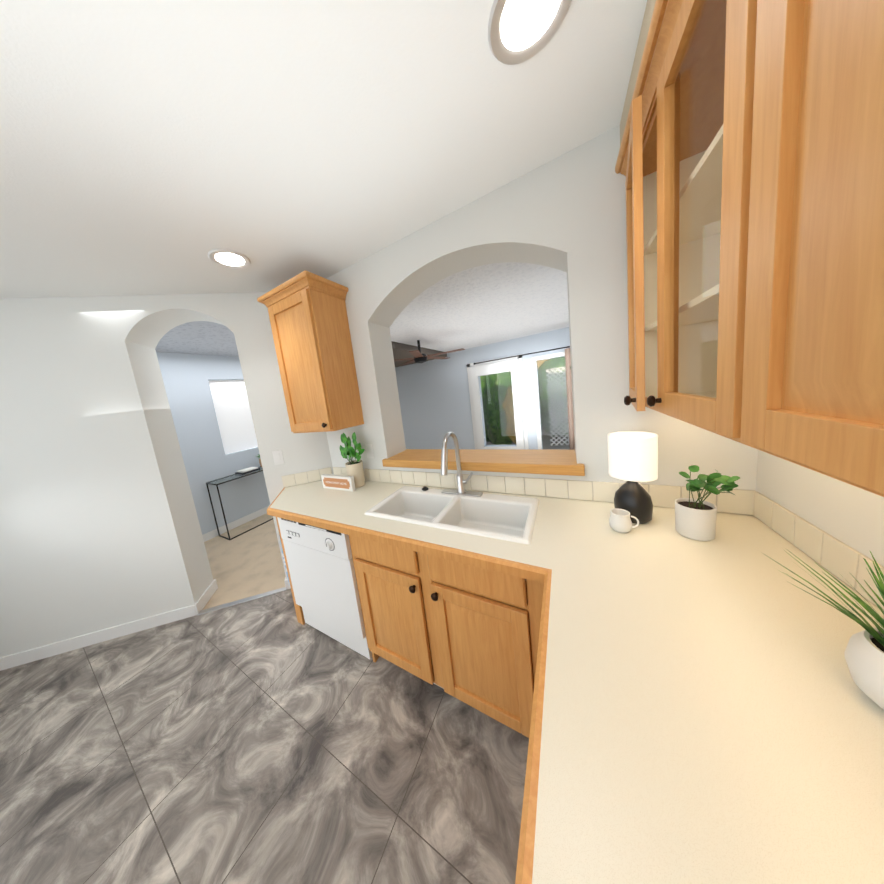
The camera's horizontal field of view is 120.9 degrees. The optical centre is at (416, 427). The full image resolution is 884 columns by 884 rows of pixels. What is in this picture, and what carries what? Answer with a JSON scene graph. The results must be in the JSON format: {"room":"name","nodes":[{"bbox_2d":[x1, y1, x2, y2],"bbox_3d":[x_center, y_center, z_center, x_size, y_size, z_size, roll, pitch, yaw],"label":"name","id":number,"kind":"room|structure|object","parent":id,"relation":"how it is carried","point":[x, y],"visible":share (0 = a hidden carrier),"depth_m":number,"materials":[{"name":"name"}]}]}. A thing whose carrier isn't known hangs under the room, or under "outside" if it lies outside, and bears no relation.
{"room":"kitchen","nodes":[
{"label":"kitchen","id":0,"kind":"room"},
{"bbox_2d":[0,292,333,656],"bbox_3d":[-2.412,0.366,1.940,3.338,2.500,0.287,-9,7,-14],"label":"wall","id":1,"kind":"structure","parent":0,"point":[100,528],"depth_m":1.82,"materials":[{"name":"white paint"}]},
{"bbox_2d":[0,505,269,670],"bbox_3d":[-2.145,1.424,2.931,1.500,0.100,4.161,-3,9,31],"label":"baseboard","id":2,"kind":"structure","parent":1,"relation":"attached to","point":[55,648],"depth_m":1.92,"materials":[{"name":"white"}]},
{"bbox_2d":[196,587,287,615],"bbox_3d":[-1.472,1.482,2.142,0.690,0.008,0.044,-9,7,-14],"label":"trim","id":3,"kind":"structure","parent":1,"relation":"attached to","point":[241,601],"depth_m":2.13,"materials":[{"name":"silver metal"}]},
{"bbox_2d":[272,450,283,464],"bbox_3d":[-1.159,0.255,2.100,0.074,0.119,0.009,-9,7,-14],"label":"switch plate","id":4,"kind":"object","parent":1,"relation":"attached to","point":[278,457],"visible":1,"depth_m":2.10,"materials":[{"name":"white plastic"}]},
{"bbox_2d":[284,577,290,588],"bbox_3d":[-1.080,1.344,2.511,0.255,0.095,0.612,-3,9,31],"label":"baseboard","id":5,"kind":"structure","parent":1,"relation":"attached to","point":[287,585],"depth_m":2.21,"materials":[{"name":"white"}]},
{"bbox_2d":[281,468,331,486],"bbox_3d":[-0.943,0.435,2.165,0.300,0.101,0.273,-3,9,31],"label":"trim","id":6,"kind":"structure","parent":1,"relation":"attached to","point":[314,475],"depth_m":2.16,"materials":[{"name":"beige tile"}]},
{"bbox_2d":[156,352,269,534],"bbox_3d":[-3.334,0.375,2.792,0.300,2.500,5.200,-3,9,31],"label":"wall","id":7,"kind":"structure","parent":0,"point":[187,378],"depth_m":3.37,"materials":[{"name":"white paint"}]},
{"bbox_2d":[209,380,257,453],"bbox_3d":[-2.530,-0.244,4.136,0.001,1.065,1.400,-3,9,31],"label":"window","id":8,"kind":"structure","parent":0,"point":[233,413],"depth_m":3.77,"materials":[{"name":"white glass"}]},
{"bbox_2d":[202,513,285,609],"bbox_3d":[-2.324,1.398,3.702,10.400,0.001,7.600,-3,9,31],"label":"floor carpet","id":9,"kind":"object","parent":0,"point":[247,564],"visible":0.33,"depth_m":2.71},
{"bbox_2d":[206,466,272,539],"bbox_3d":[-2.219,0.965,3.929,0.315,0.768,1.540,-3,9,31],"label":"console table","id":10,"kind":"object","parent":9,"relation":"on","point":[228,480],"visible":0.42,"depth_m":3.34,"materials":[{"name":"black metal"}]},
{"bbox_2d":[235,467,259,474],"bbox_3d":[-2.433,0.622,3.608,0.220,0.040,0.240,-3,9,31],"label":"books","id":11,"kind":"object","parent":10,"relation":"on","point":[246,470],"visible":1,"depth_m":3.56,"materials":[{"name":"grey paper"}]},
{"bbox_2d":[0,589,528,883],"bbox_3d":[-1.394,1.639,0.882,4.880,0.001,3.470,-3,9,31],"label":"floor","id":12,"kind":"structure","parent":0,"point":[269,739],"depth_m":1.12,"materials":[{"name":"grey tile"}]},
{"bbox_2d":[267,512,422,661],"bbox_3d":[-0.481,0.961,1.840,0.746,0.865,0.588,-3,9,31],"label":"base cabinet","id":13,"kind":"object","parent":12,"relation":"on","point":[360,595],"depth_m":1.44,"materials":[{"name":"brown wood"}]},
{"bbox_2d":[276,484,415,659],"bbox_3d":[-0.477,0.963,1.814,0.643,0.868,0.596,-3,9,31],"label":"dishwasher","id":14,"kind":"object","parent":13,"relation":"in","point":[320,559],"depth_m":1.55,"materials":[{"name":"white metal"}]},
{"bbox_2d":[267,480,522,571],"bbox_3d":[-0.298,0.497,1.637,1.923,0.046,0.588,-3,9,31],"label":"countertop","id":15,"kind":"structure","parent":13,"relation":"on","point":[335,508],"depth_m":1.31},
{"bbox_2d":[321,474,355,490],"bbox_3d":[-0.603,0.422,1.915,0.325,0.106,0.032,-3,9,31],"label":"home sign","id":16,"kind":"object","parent":15,"relation":"on","point":[349,485],"visible":1,"depth_m":1.89,"materials":[{"name":"white wood"}]},
{"bbox_2d":[340,432,364,487],"bbox_3d":[-0.476,0.241,1.917,0.233,0.429,0.132,-3,9,31],"label":"plant","id":17,"kind":"object","parent":15,"relation":"on","point":[354,469],"visible":0.98,"depth_m":1.89,"materials":[{"name":"green plant"}]},
{"bbox_2d":[363,484,538,579],"bbox_3d":[0.189,0.522,1.395,0.877,0.182,0.423,-3,9,31],"label":"sink","id":18,"kind":"object","parent":15,"relation":"in","point":[500,516],"depth_m":1.38,"materials":[{"name":"white ceramic"}]},
{"bbox_2d":[440,432,483,496],"bbox_3d":[0.202,0.224,1.412,0.250,0.397,0.253,-3,9,31],"label":"faucet","id":19,"kind":"object","parent":15,"relation":"on","point":[461,491],"depth_m":1.48,"materials":[{"name":"silver metal"}]},
{"bbox_2d":[515,568,538,687],"bbox_3d":[0.863,0.904,0.905,0.772,0.875,0.477,-3,9,31],"label":"base cabinet","id":20,"kind":"object","parent":12,"relation":"on","point":[527,585],"depth_m":0.93,"materials":[{"name":"brown wood"}]},
{"bbox_2d":[515,688,542,883],"bbox_3d":[0.544,1.023,0.298,0.702,0.875,0.252,-3,9,31],"label":"base cabinet","id":21,"kind":"object","parent":12,"relation":"on","point":[534,709],"depth_m":0.40,"materials":[{"name":"brown wood"}]},
{"bbox_2d":[519,496,883,883],"bbox_3d":[0.698,0.490,0.671,0.778,0.040,1.224,-3,9,31],"label":"countertop","id":22,"kind":"structure","parent":21,"relation":"on","point":[705,719],"depth_m":0.45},
{"bbox_2d":[609,508,639,532],"bbox_3d":[0.824,0.373,0.991,0.094,0.075,0.072,-3,9,31],"label":"creamer","id":23,"kind":"object","parent":22,"relation":"on","point":[620,521],"visible":0.98,"depth_m":0.98,"materials":[{"name":"white ceramic"}]},
{"bbox_2d":[608,431,657,523],"bbox_3d":[0.904,0.210,1.046,0.154,0.362,0.154,-3,9,31],"label":"lamp","id":24,"kind":"object","parent":22,"relation":"on","point":[633,458],"visible":1,"depth_m":1.00,"materials":[{"name":"black"}]},
{"bbox_2d":[675,465,739,540],"bbox_3d":[1.021,0.264,0.890,0.135,0.266,0.117,-3,9,31],"label":"plant","id":25,"kind":"object","parent":22,"relation":"on","point":[695,519],"visible":1,"depth_m":0.88,"materials":[{"name":"green plant"}]},
{"bbox_2d":[761,550,883,709],"bbox_3d":[0.809,0.347,0.437,0.204,0.270,0.182,-3,9,31],"label":"grass plant","id":26,"kind":"object","parent":22,"relation":"on","point":[864,654],"visible":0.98,"depth_m":0.44,"materials":[{"name":"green plant"}]},
{"bbox_2d":[527,576,550,691],"bbox_3d":[0.682,0.975,0.530,0.702,0.875,0.558,-3,9,31],"label":"base cabinet","id":27,"kind":"object","parent":12,"relation":"on","point":[539,645],"depth_m":0.76,"materials":[{"name":"brown wood"}]},
{"bbox_2d":[0,0,646,298],"bbox_3d":[-1.740,-0.820,0.612,4.980,0.001,3.520,-3,9,31],"label":"ceiling","id":28,"kind":"structure","parent":0,"point":[156,147],"depth_m":0.85,"materials":[{"name":"white paint"}]},
{"bbox_2d":[208,249,250,268],"bbox_3d":[-1.121,-1.010,1.506,0.212,0.008,0.212,-3,9,31],"label":"recessed light","id":29,"kind":"object","parent":28,"relation":"in","point":[229,258],"visible":1,"depth_m":1.50,"materials":[{"name":"white"}]},
{"bbox_2d":[488,0,571,64],"bbox_3d":[0.297,-1.082,0.652,0.212,0.008,0.212,-3,9,31],"label":"recessed light","id":30,"kind":"object","parent":28,"relation":"in","point":[520,31],"visible":1,"depth_m":0.68,"materials":[{"name":"white"}]},
{"bbox_2d":[155,262,568,356],"bbox_3d":[-2.326,-1.083,3.909,10.400,0.070,6.390,-3,9,31],"label":"ceiling","id":31,"kind":"structure","parent":0,"point":[481,305],"depth_m":2.73,"materials":[{"name":"white paint"}]},
{"bbox_2d":[394,340,464,365],"bbox_3d":[0.093,-1.177,3.881,1.327,0.350,1.364,-3,9,31],"label":"ceiling fan","id":32,"kind":"object","parent":31,"relation":"hanging from","point":[419,357],"visible":0.92,"depth_m":3.83,"materials":[{"name":"black metal"}]},
{"bbox_2d":[391,341,446,366],"bbox_3d":[-2.725,-1.325,6.420,6.750,0.170,2.049,-3,9,31],"label":"ceiling","id":33,"kind":"structure","parent":0,"point":[401,350],"depth_m":4.61,"materials":[{"name":"brown paint"}]},
{"bbox_2d":[395,327,569,448],"bbox_3d":[-0.587,-0.473,6.627,10.120,2.500,0.150,-3,9,31],"label":"wall","id":34,"kind":"structure","parent":0,"point":[434,400],"depth_m":5.66,"materials":[{"name":"white paint"}]},
{"bbox_2d":[467,352,567,448],"bbox_3d":[2.282,-0.390,4.837,2.510,2.065,0.174,-3,9,31],"label":"window","id":35,"kind":"structure","parent":34,"relation":"in","point":[475,371],"depth_m":5.00,"materials":[{"name":"white"}]},
{"bbox_2d":[474,346,569,364],"bbox_3d":[2.258,-1.375,4.579,2.460,0.040,0.108,-3,9,31],"label":"curtain rod","id":36,"kind":"object","parent":35,"relation":"attached to","point":[523,354],"visible":0.44,"depth_m":4.68,"materials":[{"name":"black metal"}]},
{"bbox_2d":[565,348,574,449],"bbox_3d":[3.016,-0.405,4.295,0.715,1.987,0.040,-3,9,31],"label":"curtain","id":37,"kind":"object","parent":36,"relation":"hanging from","point":[569,399],"visible":0.19,"depth_m":4.45,"materials":[{"name":"beige fabric"}]},
{"bbox_2d":[326,125,757,489],"bbox_3d":[0.360,0.046,1.659,3.420,2.500,0.260,-3,9,31],"label":"wall","id":38,"kind":"structure","parent":0,"point":[566,212],"depth_m":1.18,"materials":[{"name":"white paint"}]},
{"bbox_2d":[257,270,363,432],"bbox_3d":[-0.748,-0.471,1.845,0.550,0.989,0.354,-3,9,31],"label":"upper cabinet","id":39,"kind":"object","parent":38,"relation":"attached to","point":[308,316],"visible":1,"depth_m":1.71,"materials":[{"name":"brown wood"}]},
{"bbox_2d":[365,444,373,457],"bbox_3d":[-0.365,0.188,1.959,0.072,0.115,0.008,-3,9,31],"label":"electrical outlet plate","id":40,"kind":"object","parent":38,"relation":"attached to","point":[369,451],"visible":0.75,"depth_m":1.94,"materials":[{"name":"white plastic"}]},
{"bbox_2d":[382,449,584,475],"bbox_3d":[0.366,0.214,1.687,1.263,0.055,0.325,-3,9,31],"label":"sill","id":41,"kind":"structure","parent":38,"relation":"attached to","point":[549,461],"depth_m":1.52,"materials":[{"name":"brown wood"}]},
{"bbox_2d":[329,467,755,514],"bbox_3d":[0.257,0.352,1.613,2.494,0.100,0.025,-3,9,31],"label":"backsplash","id":42,"kind":"structure","parent":38,"relation":"attached to","point":[741,502],"depth_m":1.32,"materials":[{"name":"beige tile"}]},
{"bbox_2d":[620,0,655,145],"bbox_3d":[0.122,-0.836,-0.553,0.390,0.145,3.420,-3,9,31],"label":"soffit","id":43,"kind":"structure","parent":0,"point":[648,13],"depth_m":0.75,"materials":[{"name":"beige paint"}]},
{"bbox_2d":[756,450,883,565],"bbox_3d":[0.555,0.289,-0.425,0.120,2.500,3.680,-3,9,31],"label":"wall","id":44,"kind":"structure","parent":0,"point":[852,516],"depth_m":0.70,"materials":[{"name":"white paint"}]},
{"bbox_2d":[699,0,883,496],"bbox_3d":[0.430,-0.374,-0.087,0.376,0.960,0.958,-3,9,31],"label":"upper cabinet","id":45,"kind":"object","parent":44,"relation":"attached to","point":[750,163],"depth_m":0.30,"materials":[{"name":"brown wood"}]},
{"bbox_2d":[753,491,883,609],"bbox_3d":[1.013,0.405,0.453,0.008,0.100,1.200,-3,9,31],"label":"backsplash","id":46,"kind":"structure","parent":44,"relation":"attached to","point":[840,560],"depth_m":0.72,"materials":[{"name":"beige tile"}]},
{"label":"outside","id":47,"kind":"structure","parent":0,"visible":0},
{"bbox_2d":[486,430,569,449],"bbox_3d":[5.454,-0.264,8.993,14.000,0.001,9.850,-3,9,31],"label":"ground","id":48,"kind":"structure","parent":47,"point":[546,440],"depth_m":6.18,"materials":[{"name":"grey"}]},
{"bbox_2d":[480,356,568,444],"bbox_3d":[3.282,-1.201,6.685,3.589,3.516,2.458,-3,9,31],"label":"bush","id":49,"kind":"object","parent":48,"relation":"on","point":[498,412],"depth_m":6.38,"materials":[{"name":"green plant"}]},
{"bbox_2d":[546,367,568,444],"bbox_3d":[3.291,-0.451,5.545,0.630,1.750,0.001,-3,9,31],"label":"lattice","id":50,"kind":"object","parent":48,"relation":"on","point":[557,405],"depth_m":5.60,"materials":[{"name":"white wood"}]}
]}

